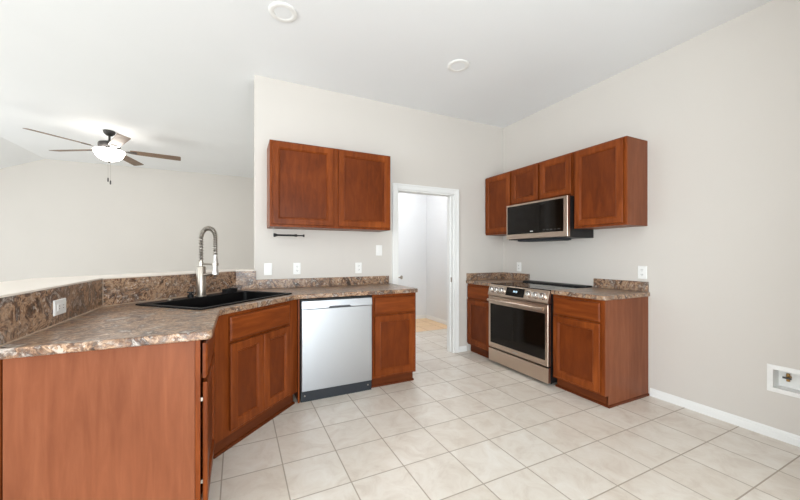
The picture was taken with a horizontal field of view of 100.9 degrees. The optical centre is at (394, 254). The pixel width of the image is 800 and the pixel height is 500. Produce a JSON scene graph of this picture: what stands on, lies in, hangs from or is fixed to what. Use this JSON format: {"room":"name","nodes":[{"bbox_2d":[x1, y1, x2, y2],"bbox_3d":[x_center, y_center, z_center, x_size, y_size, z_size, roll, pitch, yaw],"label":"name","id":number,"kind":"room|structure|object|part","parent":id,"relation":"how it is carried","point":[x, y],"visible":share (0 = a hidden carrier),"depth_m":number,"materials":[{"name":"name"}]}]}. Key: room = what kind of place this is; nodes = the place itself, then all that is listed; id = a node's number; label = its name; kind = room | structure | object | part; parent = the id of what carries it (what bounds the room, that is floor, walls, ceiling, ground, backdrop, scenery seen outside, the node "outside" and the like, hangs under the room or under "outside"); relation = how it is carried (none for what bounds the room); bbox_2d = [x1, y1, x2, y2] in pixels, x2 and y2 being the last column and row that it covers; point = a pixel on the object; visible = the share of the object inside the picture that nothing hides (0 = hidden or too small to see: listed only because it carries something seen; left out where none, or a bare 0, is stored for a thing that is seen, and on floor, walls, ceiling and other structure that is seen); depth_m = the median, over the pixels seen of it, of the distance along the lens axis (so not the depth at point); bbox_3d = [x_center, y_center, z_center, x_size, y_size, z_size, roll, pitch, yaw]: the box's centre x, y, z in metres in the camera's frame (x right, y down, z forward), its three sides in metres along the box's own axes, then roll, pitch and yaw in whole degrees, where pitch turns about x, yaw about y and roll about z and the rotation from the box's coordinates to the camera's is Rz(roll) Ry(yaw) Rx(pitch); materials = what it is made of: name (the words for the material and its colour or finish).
{"room":"kitchen","nodes":[
{"label":"kitchen","id":0,"kind":"room"},
{"bbox_2d":[0,137,44,168],"bbox_3d":[-5.206,-1.323,0.988,2.210,1.040,10.400,0,0,-25],"label":"ceiling","id":1,"kind":"structure","parent":0,"point":[11,154],"depth_m":5.56,"materials":[{"name":"paint"}]},
{"bbox_2d":[0,159,253,281],"bbox_3d":[-5.561,-0.243,6.499,6.300,3.000,0.140,0,0,-25],"label":"wall","id":2,"kind":"structure","parent":0,"point":[59,218],"depth_m":6.46,"materials":[{"name":"paint"}]},
{"bbox_2d":[254,75,502,350],"bbox_3d":[0.048,-0.243,3.936,3.168,3.000,0.115,0,0,-25],"label":"wall","id":3,"kind":"structure","parent":0,"point":[424,148],"depth_m":3.69,"materials":[{"name":"paint"}]},
{"bbox_2d":[236,271,255,289],"bbox_3d":[-1.425,0.250,3.166,0.178,0.174,0.012,0,0,-25],"label":"backsplash","id":4,"kind":"structure","parent":3,"relation":"attached to","point":[244,279],"depth_m":3.16,"materials":[{"name":"brown stone"}]},
{"bbox_2d":[264,263,271,274],"bbox_3d":[-1.244,0.148,3.253,0.074,0.118,0.008,0,0,-25],"label":"light switch","id":5,"kind":"object","parent":3,"relation":"attached to","point":[267,266],"visible":1,"depth_m":3.25,"materials":[{"name":"white plastic"}]},
{"bbox_2d":[273,233,304,236],"bbox_3d":[-1.005,-0.208,3.150,0.287,0.090,0.036,0,0,-25],"label":"towel holder","id":6,"kind":"object","parent":3,"relation":"attached to","point":[274,234],"visible":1,"depth_m":3.13,"materials":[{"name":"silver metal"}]},
{"bbox_2d":[293,263,300,273],"bbox_3d":[-0.994,0.146,3.372,0.074,0.118,0.010,0,0,-25],"label":"outlet","id":7,"kind":"object","parent":3,"relation":"attached to","point":[296,266],"visible":1,"depth_m":3.37,"materials":[{"name":"white plastic"}]},
{"bbox_2d":[256,276,388,288],"bbox_3d":[-0.704,0.292,3.504,1.413,0.090,0.018,0,0,-25],"label":"backsplash","id":8,"kind":"structure","parent":3,"relation":"attached to","point":[363,280],"depth_m":3.46,"materials":[{"name":"brown stone"}]},
{"bbox_2d":[267,139,389,231],"bbox_3d":[-0.644,-0.643,3.357,1.197,0.782,0.335,0,0,-25],"label":"upper cabinet","id":9,"kind":"object","parent":3,"relation":"attached to","point":[310,187],"visible":1,"depth_m":3.18,"materials":[{"name":"brown wood"}]},
{"bbox_3d":[-0.846,-0.646,3.087,0.556,0.747,0.020,0,0,-25],"label":"door","id":10,"kind":"part","parent":9,"relation":"part of","materials":[{"name":"brown wood"}]},
{"bbox_3d":[-0.847,-0.646,3.088,0.425,0.616,0.004,0,0,-25],"label":"panel","id":11,"kind":"part","parent":9,"relation":"part of","materials":[{"name":"brown wood"}]},
{"bbox_3d":[-0.296,-0.646,3.348,0.554,0.747,0.020,0,0,-25],"label":"door","id":12,"kind":"part","parent":9,"relation":"part of","materials":[{"name":"brown wood"}]},
{"bbox_3d":[-0.297,-0.646,3.349,0.423,0.616,0.004,0,0,-25],"label":"panel","id":13,"kind":"part","parent":9,"relation":"part of","materials":[{"name":"brown wood"}]},
{"bbox_2d":[355,262,361,272],"bbox_3d":[-0.396,0.151,3.656,0.074,0.118,0.010,0,0,-25],"label":"outlet","id":14,"kind":"object","parent":3,"relation":"attached to","point":[358,266],"visible":1,"depth_m":3.65,"materials":[{"name":"white plastic"}]},
{"bbox_2d":[376,245,381,255],"bbox_3d":[-0.174,-0.043,3.762,0.074,0.118,0.008,0,0,-25],"label":"light switch","id":15,"kind":"object","parent":3,"relation":"attached to","point":[378,247],"visible":1,"depth_m":3.76,"materials":[{"name":"white plastic"}]},
{"bbox_2d":[392,183,458,352],"bbox_3d":[0.400,0.215,4.027,0.935,2.084,0.022,0,0,-25],"label":"doorway","id":16,"kind":"structure","parent":3,"relation":"in","point":[395,186],"depth_m":4.13,"materials":[{"name":"white paint"}]},
{"bbox_2d":[398,189,453,352],"bbox_3d":[0.371,0.247,4.089,0.807,2.020,0.121,0,0,-25],"label":"door frame","id":17,"kind":"structure","parent":3,"relation":"attached to","point":[450,197],"depth_m":4.23,"materials":[{"name":"white paint"}]},
{"bbox_2d":[459,346,466,351],"bbox_3d":[0.878,1.222,4.261,0.129,0.070,0.011,0,0,-25],"label":"baseboard","id":18,"kind":"structure","parent":3,"relation":"attached to","point":[461,348],"depth_m":4.26,"materials":[{"name":"white paint"}]},
{"bbox_2d":[466,272,502,279],"bbox_3d":[1.214,0.292,4.416,0.610,0.090,0.018,0,0,-25],"label":"backsplash","id":19,"kind":"structure","parent":3,"relation":"attached to","point":[494,275],"depth_m":4.40,"materials":[{"name":"brown stone"}]},
{"bbox_2d":[0,0,771,177],"bbox_3d":[-1.142,-1.793,2.919,6.790,0.100,10.400,0,0,-25],"label":"ceiling","id":20,"kind":"structure","parent":0,"point":[170,77],"depth_m":2.90,"materials":[{"name":"paint"}]},
{"bbox_2d":[23,128,180,184],"bbox_3d":[-4.012,-1.366,4.716,1.621,0.754,1.638,0,0,-25],"label":"ceiling fan","id":21,"kind":"object","parent":20,"relation":"hanging from","point":[108,150],"visible":1,"depth_m":4.62,"materials":[{"name":"white glass"}]},
{"bbox_3d":[-4.236,-1.481,4.173,0.140,0.033,0.615,0,0,22],"label":"blade","id":22,"kind":"part","parent":21,"relation":"part of","materials":[{"name":"brown wood"}]},
{"bbox_3d":[-4.578,-1.481,4.711,0.615,0.033,0.140,0,0,4],"label":"blade","id":23,"kind":"part","parent":21,"relation":"part of","materials":[{"name":"brown wood"}]},
{"bbox_3d":[-4.037,-1.393,4.677,0.348,0.148,0.348,0,0,-25],"label":"lamp shade","id":24,"kind":"part","parent":21,"relation":"part of","materials":[{"name":"white glass"}]},
{"bbox_3d":[-4.037,-1.540,4.677,0.250,0.137,0.250,0,0,-25],"label":"motor","id":25,"kind":"part","parent":21,"relation":"part of","materials":[{"name":"brown metal"}]},
{"bbox_3d":[-3.619,-1.481,4.331,0.615,0.033,0.140,0,0,40],"label":"blade","id":26,"kind":"part","parent":21,"relation":"part of","materials":[{"name":"brown wood"}]},
{"bbox_3d":[-4.172,-1.481,5.202,0.140,0.033,0.615,0,0,-14],"label":"blade","id":27,"kind":"part","parent":21,"relation":"part of","materials":[{"name":"brown wood"}]},
{"bbox_3d":[-3.579,-1.481,4.968,0.615,0.033,0.140,0,0,-32],"label":"blade","id":28,"kind":"part","parent":21,"relation":"part of","materials":[{"name":"brown wood"}]},
{"bbox_2d":[269,2,296,21],"bbox_3d":[-0.802,-1.738,2.378,0.196,0.010,0.196,0,0,-25],"label":"recessed light","id":29,"kind":"object","parent":20,"relation":"in","point":[281,11],"visible":1,"depth_m":2.37,"materials":[{"name":"white plastic"}]},
{"bbox_2d":[447,59,468,71],"bbox_3d":[0.589,-1.738,3.050,0.196,0.010,0.196,0,0,-25],"label":"recessed light","id":30,"kind":"object","parent":20,"relation":"in","point":[458,65],"visible":1,"depth_m":3.04,"materials":[{"name":"white plastic"}]},
{"bbox_2d":[398,193,425,314],"bbox_3d":[-0.385,-0.243,6.091,2.700,3.000,0.120,0,0,-25],"label":"wall","id":31,"kind":"structure","parent":0,"point":[411,207],"depth_m":6.38,"materials":[{"name":"paint"}]},
{"bbox_2d":[416,315,425,318],"bbox_3d":[-0.472,1.222,5.977,2.445,0.070,0.011,0,0,-25],"label":"baseboard","id":32,"kind":"structure","parent":31,"relation":"attached to","point":[417,316],"depth_m":6.44,"materials":[{"name":"white paint"}]},
{"bbox_2d":[426,195,446,320],"bbox_3d":[1.116,-0.243,5.623,0.120,3.000,2.015,0,0,-25],"label":"wall","id":33,"kind":"structure","parent":0,"point":[436,206],"depth_m":6.18,"materials":[{"name":"paint"}]},
{"bbox_2d":[426,315,446,324],"bbox_3d":[1.057,1.222,5.595,0.011,0.070,2.015,0,0,-25],"label":"baseboard","id":34,"kind":"structure","parent":33,"relation":"attached to","point":[427,316],"depth_m":6.16,"materials":[{"name":"white paint"}]},
{"bbox_2d":[202,318,799,499],"bbox_3d":[-2.095,1.317,2.466,8.900,0.120,10.400,0,0,-25],"label":"floor","id":35,"kind":"structure","parent":0,"point":[468,425],"depth_m":2.14,"materials":[{"name":"beige tile"}]},
{"bbox_2d":[0,330,214,499],"bbox_3d":[-1.267,0.817,1.599,0.674,0.880,0.586,0,0,-25],"label":"base cabinet","id":36,"kind":"object","parent":35,"relation":"on","point":[137,422],"visible":0.8,"depth_m":1.33,"materials":[{"name":"brown wood"}]},
{"bbox_3d":[-0.997,0.769,1.727,0.019,0.785,0.586,0,0,-25],"label":"frame","id":37,"kind":"part","parent":36,"relation":"part of","materials":[{"name":"brown wood"}]},
{"bbox_3d":[-0.965,0.478,1.725,0.020,0.158,0.527,0,0,-25],"label":"drawer","id":38,"kind":"part","parent":36,"relation":"part of","materials":[{"name":"brown wood"}]},
{"bbox_3d":[-0.965,0.853,1.725,0.020,0.557,0.527,0,0,-25],"label":"door","id":39,"kind":"part","parent":36,"relation":"part of","materials":[{"name":"brown wood"}]},
{"bbox_3d":[-0.967,0.853,1.724,0.004,0.426,0.396,0,0,-25],"label":"panel","id":40,"kind":"part","parent":36,"relation":"part of","materials":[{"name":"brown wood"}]},
{"bbox_2d":[213,299,296,458],"bbox_3d":[-1.233,0.817,2.496,0.626,0.880,1.437,0,0,20],"label":"base cabinet","id":41,"kind":"object","parent":35,"relation":"on","point":[255,349],"visible":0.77,"depth_m":2.29,"materials":[{"name":"brown wood"}]},
{"bbox_2d":[0,271,417,358],"bbox_3d":[-0.736,0.269,2.495,2.408,0.213,1.814,0,0,-25],"label":"countertop","id":42,"kind":"structure","parent":41,"relation":"on","point":[101,314],"depth_m":1.78,"materials":[{"name":"speckled brown granite"}]},
{"bbox_2d":[0,279,102,344],"bbox_3d":[-1.667,0.250,1.662,0.012,0.174,1.049,0,0,-25],"label":"backsplash","id":43,"kind":"structure","parent":42,"relation":"on","point":[21,315],"depth_m":1.47,"materials":[{"name":"brown stone"}]},
{"bbox_2d":[53,298,65,315],"bbox_3d":[-1.632,0.257,1.615,0.009,0.074,0.118,0,0,-25],"label":"outlet","id":44,"kind":"object","parent":42,"relation":"attached to","point":[59,306],"visible":1,"depth_m":1.60,"materials":[{"name":"white plastic"}]},
{"bbox_2d":[103,271,235,305],"bbox_3d":[-1.698,0.250,2.631,0.012,0.174,1.069,0,0,21],"label":"backsplash","id":45,"kind":"structure","parent":42,"relation":"on","point":[135,289],"depth_m":2.45,"materials":[{"name":"brown stone"}]},
{"bbox_2d":[196,226,218,296],"bbox_3d":[-1.449,0.054,2.561,0.196,0.546,0.074,0,0,16],"label":"faucet","id":46,"kind":"object","parent":42,"relation":"on","point":[201,274],"visible":1,"depth_m":2.55,"materials":[{"name":"silver metal"}]},
{"bbox_3d":[-1.440,0.074,2.558,0.175,0.026,0.045,0,0,16],"label":"holder arm","id":47,"kind":"part","parent":46,"relation":"part of","materials":[{"name":"silver metal"}]},
{"bbox_2d":[135,290,291,309],"bbox_3d":[-1.292,0.436,2.496,0.590,0.236,0.880,0,0,20],"label":"sink","id":48,"kind":"object","parent":42,"relation":"in","point":[215,300],"visible":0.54,"depth_m":2.55,"materials":[{"name":"black"}]},
{"bbox_2d":[187,292,194,297],"bbox_3d":[-1.552,0.307,2.514,0.052,0.041,0.052,0,0,-25],"label":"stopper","id":49,"kind":"object","parent":48,"relation":"on","point":[190,295],"visible":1,"depth_m":2.50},
{"bbox_2d":[222,288,236,292],"bbox_3d":[-1.427,0.312,2.863,0.064,0.030,0.120,0,0,20],"label":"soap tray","id":50,"kind":"object","parent":48,"relation":"on","point":[227,290],"visible":1,"depth_m":2.83,"materials":[{"name":"black plastic"}]},
{"bbox_3d":[-1.000,0.853,2.248,0.020,0.557,0.296,0,0,20],"label":"door","id":51,"kind":"part","parent":41,"relation":"part of","materials":[{"name":"brown wood"}]},
{"bbox_3d":[-1.002,0.853,2.248,0.004,0.426,0.165,0,0,20],"label":"panel","id":52,"kind":"part","parent":41,"relation":"part of","materials":[{"name":"brown wood"}]},
{"bbox_3d":[-0.977,1.248,2.405,0.013,0.018,0.797,0,0,20],"label":"shoe moulding","id":53,"kind":"part","parent":41,"relation":"part of","materials":[{"name":"brown wood"}]},
{"bbox_3d":[-0.949,0.479,2.390,0.020,0.155,0.597,0,0,20],"label":"false drawer","id":54,"kind":"part","parent":41,"relation":"part of","materials":[{"name":"brown wood"}]},
{"bbox_3d":[-0.899,0.853,2.532,0.020,0.557,0.296,0,0,20],"label":"door","id":55,"kind":"part","parent":41,"relation":"part of","materials":[{"name":"brown wood"}]},
{"bbox_3d":[-0.900,0.853,2.533,0.004,0.426,0.165,0,0,20],"label":"panel","id":56,"kind":"part","parent":41,"relation":"part of","materials":[{"name":"brown wood"}]},
{"bbox_2d":[294,299,299,402],"bbox_3d":[-0.935,0.817,3.055,0.013,0.880,0.592,0,0,-25],"label":"filler panel","id":57,"kind":"object","parent":35,"relation":"on","point":[297,394],"visible":0.21,"depth_m":2.79,"materials":[{"name":"brown wood"}]},
{"bbox_2d":[300,295,371,402],"bbox_3d":[-0.623,0.822,3.181,0.641,0.870,0.613,0,0,-25],"label":"dishwasher","id":58,"kind":"object","parent":35,"relation":"on","point":[336,332],"visible":0.99,"depth_m":2.90,"materials":[{"name":"silver metal"}]},
{"bbox_3d":[-0.505,1.210,2.933,0.641,0.094,0.002,0,0,-25],"label":"kick plate","id":59,"kind":"part","parent":58,"relation":"part of","materials":[{"name":"grey plastic"}]},
{"bbox_2d":[370,292,415,387],"bbox_3d":[-0.122,0.817,3.438,0.463,0.880,0.633,0,0,-25],"label":"base cabinet","id":60,"kind":"object","parent":35,"relation":"on","point":[393,315],"visible":0.7,"depth_m":3.15,"materials":[{"name":"brown wood"}]},
{"bbox_3d":[-0.130,1.248,3.454,0.463,0.018,0.563,0,0,-25],"label":"shoe moulding","id":61,"kind":"part","parent":60,"relation":"part of","materials":[{"name":"brown wood"}]},
{"bbox_3d":[0.009,0.479,3.161,0.426,0.155,0.020,0,0,-25],"label":"drawer","id":62,"kind":"part","parent":60,"relation":"part of","materials":[{"name":"brown wood"}]},
{"bbox_3d":[0.009,0.857,3.161,0.426,0.565,0.020,0,0,-25],"label":"door","id":63,"kind":"part","parent":60,"relation":"part of","materials":[{"name":"brown wood"}]},
{"bbox_3d":[0.008,0.857,3.162,0.295,0.434,0.004,0,0,-25],"label":"panel","id":64,"kind":"part","parent":60,"relation":"part of","materials":[{"name":"brown wood"}]},
{"bbox_2d":[467,283,490,357],"bbox_3d":[1.314,0.817,4.218,0.633,0.880,0.458,0,0,-25],"label":"base cabinet","id":65,"kind":"object","parent":35,"relation":"on","point":[477,303],"visible":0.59,"depth_m":4.08,"materials":[{"name":"brown wood"}]},
{"bbox_3d":[1.038,0.479,4.084,0.020,0.155,0.424,0,0,-25],"label":"drawer","id":66,"kind":"part","parent":65,"relation":"part of","materials":[{"name":"brown wood"}]},
{"bbox_3d":[1.040,0.857,4.085,0.004,0.434,0.293,0,0,-25],"label":"panel","id":67,"kind":"part","parent":65,"relation":"part of","materials":[{"name":"brown wood"}]},
{"bbox_3d":[1.038,0.857,4.084,0.020,0.565,0.424,0,0,-25],"label":"door","id":68,"kind":"part","parent":65,"relation":"part of","materials":[{"name":"brown wood"}]},
{"bbox_3d":[1.086,1.248,4.098,0.013,0.018,0.419,0,0,-25],"label":"shoe moulding","id":69,"kind":"part","parent":65,"relation":"part of","materials":[{"name":"brown wood"}]},
{"bbox_2d":[466,272,529,285],"bbox_3d":[1.312,0.311,4.218,0.642,0.128,0.460,0,0,-25],"label":"countertop","id":70,"kind":"structure","parent":65,"relation":"on","point":[485,279],"depth_m":4.31,"materials":[{"name":"brown stone"}]},
{"bbox_2d":[487,280,591,383],"bbox_3d":[1.549,0.790,3.618,0.709,0.934,0.823,0,0,-25],"label":"range","id":71,"kind":"object","parent":35,"relation":"on","point":[520,313],"visible":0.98,"depth_m":3.41,"materials":[{"name":"silver metal"}]},
{"bbox_3d":[1.182,0.403,3.653,0.054,0.068,0.068,0,0,-25],"label":"knob","id":72,"kind":"part","parent":71,"relation":"part of","materials":[{"name":"silver metal"}]},
{"bbox_3d":[1.274,0.402,3.498,0.027,0.088,0.250,0,0,-25],"label":"display panel","id":73,"kind":"part","parent":71,"relation":"part of","materials":[{"name":"black glass"}]},
{"bbox_2d":[487,295,550,366],"bbox_3d":[1.269,0.773,3.484,0.088,0.588,0.817,0,0,-25],"label":"oven","id":74,"kind":"object","parent":71,"relation":"in","point":[519,328],"depth_m":3.41,"materials":[{"name":"silver glass"}]},
{"bbox_3d":[1.287,0.409,3.493,0.047,0.123,0.823,0,0,-25],"label":"control panel","id":75,"kind":"part","parent":71,"relation":"part of","materials":[{"name":"silver metal"}]},
{"bbox_3d":[1.292,1.154,3.495,0.037,0.146,0.817,0,0,-25],"label":"drawer","id":76,"kind":"part","parent":71,"relation":"part of","materials":[{"name":"silver metal"}]},
{"bbox_3d":[1.343,0.403,3.315,0.054,0.068,0.068,0,0,-25],"label":"knob","id":77,"kind":"part","parent":71,"relation":"part of","materials":[{"name":"silver metal"}]},
{"bbox_3d":[1.380,0.403,3.238,0.054,0.068,0.068,0,0,-25],"label":"knob","id":78,"kind":"part","parent":71,"relation":"part of","materials":[{"name":"silver metal"}]},
{"bbox_2d":[491,282,589,290],"bbox_3d":[1.580,0.346,3.632,0.602,0.010,0.823,0,0,-25],"label":"cooktop","id":79,"kind":"object","parent":71,"relation":"in","point":[522,286],"depth_m":3.54,"materials":[{"name":"black glass"}]},
{"bbox_3d":[1.414,0.403,3.166,0.054,0.068,0.068,0,0,-25],"label":"knob","id":80,"kind":"part","parent":71,"relation":"part of","materials":[{"name":"silver metal"}]},
{"bbox_2d":[553,294,649,408],"bbox_3d":[1.878,0.817,3.031,0.633,0.880,0.507,0,0,-25],"label":"base cabinet","id":81,"kind":"object","parent":35,"relation":"on","point":[600,347],"visible":0.86,"depth_m":2.84,"materials":[{"name":"brown wood"}]},
{"bbox_3d":[1.596,0.857,2.913,0.004,0.434,0.310,0,0,-25],"label":"panel","id":82,"kind":"part","parent":81,"relation":"part of","materials":[{"name":"brown wood"}]},
{"bbox_3d":[1.595,0.857,2.913,0.020,0.565,0.441,0,0,-25],"label":"door","id":83,"kind":"part","parent":81,"relation":"part of","materials":[{"name":"brown wood"}]},
{"bbox_3d":[1.595,0.479,2.913,0.020,0.155,0.441,0,0,-25],"label":"drawer","id":84,"kind":"part","parent":81,"relation":"part of","materials":[{"name":"brown wood"}]},
{"bbox_3d":[1.620,0.769,2.918,0.019,0.785,0.488,0,0,-25],"label":"frame","id":85,"kind":"part","parent":81,"relation":"part of","materials":[{"name":"brown wood"}]},
{"bbox_2d":[551,278,649,300],"bbox_3d":[1.877,0.311,3.029,0.642,0.128,0.509,0,0,-25],"label":"countertop","id":86,"kind":"structure","parent":81,"relation":"on","point":[602,289],"depth_m":2.99,"materials":[{"name":"brown stone"}]},
{"bbox_3d":[1.901,1.248,3.042,0.579,0.018,0.507,0,0,-25],"label":"shoe moulding","id":87,"kind":"part","parent":81,"relation":"part of","materials":[{"name":"brown wood"}]},
{"bbox_3d":[1.992,0.817,2.822,0.607,0.880,0.006,0,0,-25],"label":"panel","id":88,"kind":"part","parent":81,"relation":"part of","materials":[{"name":"brown wood"}]},
{"bbox_2d":[503,0,799,435],"bbox_3d":[2.724,-0.243,2.135,0.120,3.000,5.665,0,0,-25],"label":"wall","id":89,"kind":"structure","parent":0,"point":[717,111],"depth_m":2.58,"materials":[{"name":"paint"}]},
{"bbox_2d":[485,171,511,235],"bbox_3d":[1.451,-0.633,4.281,0.335,0.762,0.461,0,0,-25],"label":"upper cabinet","id":90,"kind":"object","parent":89,"relation":"attached to","point":[498,187],"visible":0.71,"depth_m":4.21,"materials":[{"name":"brown wood"}]},
{"bbox_3d":[1.312,-0.636,4.210,0.004,0.596,0.301,0,0,-25],"label":"panel","id":91,"kind":"part","parent":90,"relation":"part of","materials":[{"name":"brown wood"}]},
{"bbox_2d":[503,272,529,280],"bbox_3d":[1.593,0.292,4.351,0.018,0.090,0.460,0,0,-25],"label":"backsplash","id":92,"kind":"structure","parent":89,"relation":"attached to","point":[513,276],"depth_m":4.32,"materials":[{"name":"brown stone"}]},
{"bbox_2d":[517,262,520,271],"bbox_3d":[1.621,0.165,4.304,0.010,0.118,0.074,0,0,-25],"label":"outlet","id":93,"kind":"object","parent":89,"relation":"attached to","point":[518,263],"visible":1,"depth_m":4.29,"materials":[{"name":"white plastic"}]},
{"bbox_2d":[511,152,573,204],"bbox_3d":[1.728,-0.798,3.699,0.335,0.433,0.819,0,0,-25],"label":"upper cabinet","id":94,"kind":"object","parent":89,"relation":"attached to","point":[554,177],"visible":0.8,"depth_m":3.56,"materials":[{"name":"brown wood"}]},
{"bbox_3d":[1.499,-0.800,3.812,0.020,0.398,0.384,0,0,-25],"label":"door","id":95,"kind":"part","parent":94,"relation":"part of","materials":[{"name":"brown wood"}]},
{"bbox_3d":[1.501,-0.800,3.813,0.004,0.267,0.253,0,0,-25],"label":"panel","id":96,"kind":"part","parent":94,"relation":"part of","materials":[{"name":"brown wood"}]},
{"bbox_2d":[507,195,593,241],"bbox_3d":[1.696,-0.362,3.683,0.400,0.431,0.813,0,0,-25],"label":"microwave","id":97,"kind":"object","parent":94,"relation":"attached to","point":[552,219],"visible":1,"depth_m":3.48,"materials":[{"name":"silver metal"}]},
{"bbox_3d":[1.512,-0.394,3.610,0.002,0.327,0.750,0,0,-25],"label":"door glass","id":98,"kind":"part","parent":97,"relation":"part of","materials":[{"name":"black glass"}]},
{"bbox_3d":[1.536,-0.377,3.607,0.038,0.401,0.813,0,0,-25],"label":"door frame","id":99,"kind":"part","parent":97,"relation":"part of","materials":[{"name":"silver metal"}]},
{"bbox_3d":[1.675,-0.800,3.446,0.004,0.267,0.241,0,0,-25],"label":"panel","id":100,"kind":"part","parent":94,"relation":"part of","materials":[{"name":"brown wood"}]},
{"bbox_3d":[1.674,-0.800,3.446,0.020,0.398,0.372,0,0,-25],"label":"door","id":101,"kind":"part","parent":94,"relation":"part of","materials":[{"name":"brown wood"}]},
{"bbox_2d":[574,136,647,229],"bbox_3d":[2.010,-0.633,3.105,0.335,0.762,0.489,0,0,-25],"label":"upper cabinet","id":102,"kind":"object","parent":89,"relation":"attached to","point":[611,177],"visible":1,"depth_m":2.95,"materials":[{"name":"brown wood"}]},
{"bbox_3d":[1.869,-0.636,3.038,0.004,0.596,0.315,0,0,-25],"label":"panel","id":103,"kind":"part","parent":102,"relation":"part of","materials":[{"name":"brown wood"}]},
{"bbox_3d":[1.868,-0.636,3.038,0.020,0.727,0.446,0,0,-25],"label":"door","id":104,"kind":"part","parent":102,"relation":"part of","materials":[{"name":"brown wood"}]},
{"bbox_2d":[593,278,648,291],"bbox_3d":[2.156,0.292,3.168,0.018,0.090,0.497,0,0,-25],"label":"backsplash","id":105,"kind":"structure","parent":89,"relation":"attached to","point":[641,286],"depth_m":3.13,"materials":[{"name":"brown stone"}]},
{"bbox_2d":[638,266,646,278],"bbox_3d":[2.244,0.165,2.992,0.010,0.118,0.074,0,0,-25],"label":"outlet","id":106,"kind":"object","parent":89,"relation":"attached to","point":[642,270],"visible":1,"depth_m":2.99,"materials":[{"name":"white plastic"}]},
{"bbox_2d":[650,388,799,446],"bbox_3d":[2.601,1.222,2.240,0.011,0.070,1.540,0,0,-25],"label":"baseboard","id":107,"kind":"structure","parent":89,"relation":"attached to","point":[772,432],"depth_m":2.45,"materials":[{"name":"white paint"}]},
{"bbox_2d":[767,363,799,397],"bbox_3d":[2.673,0.849,2.179,0.084,0.184,0.277,0,0,-25],"label":"box","id":108,"kind":"object","parent":89,"relation":"attached to","point":[782,380],"visible":1,"depth_m":2.24,"materials":[{"name":"white plastic"}]},
{"bbox_3d":[-1.479,0.709,2.222,1.062,1.095,1.900,0,0,-25],"label":"wall","id":109,"kind":"structure","parent":0,"visible":0},
{"bbox_2d":[0,269,253,297],"bbox_3d":[-1.839,0.157,2.251,0.898,0.010,2.472,0,0,2],"label":"trim ledge","id":110,"kind":"object","parent":109,"relation":"attached to","point":[15,287],"visible":1,"depth_m":1.91,"materials":[{"name":"paint"}]}
]}

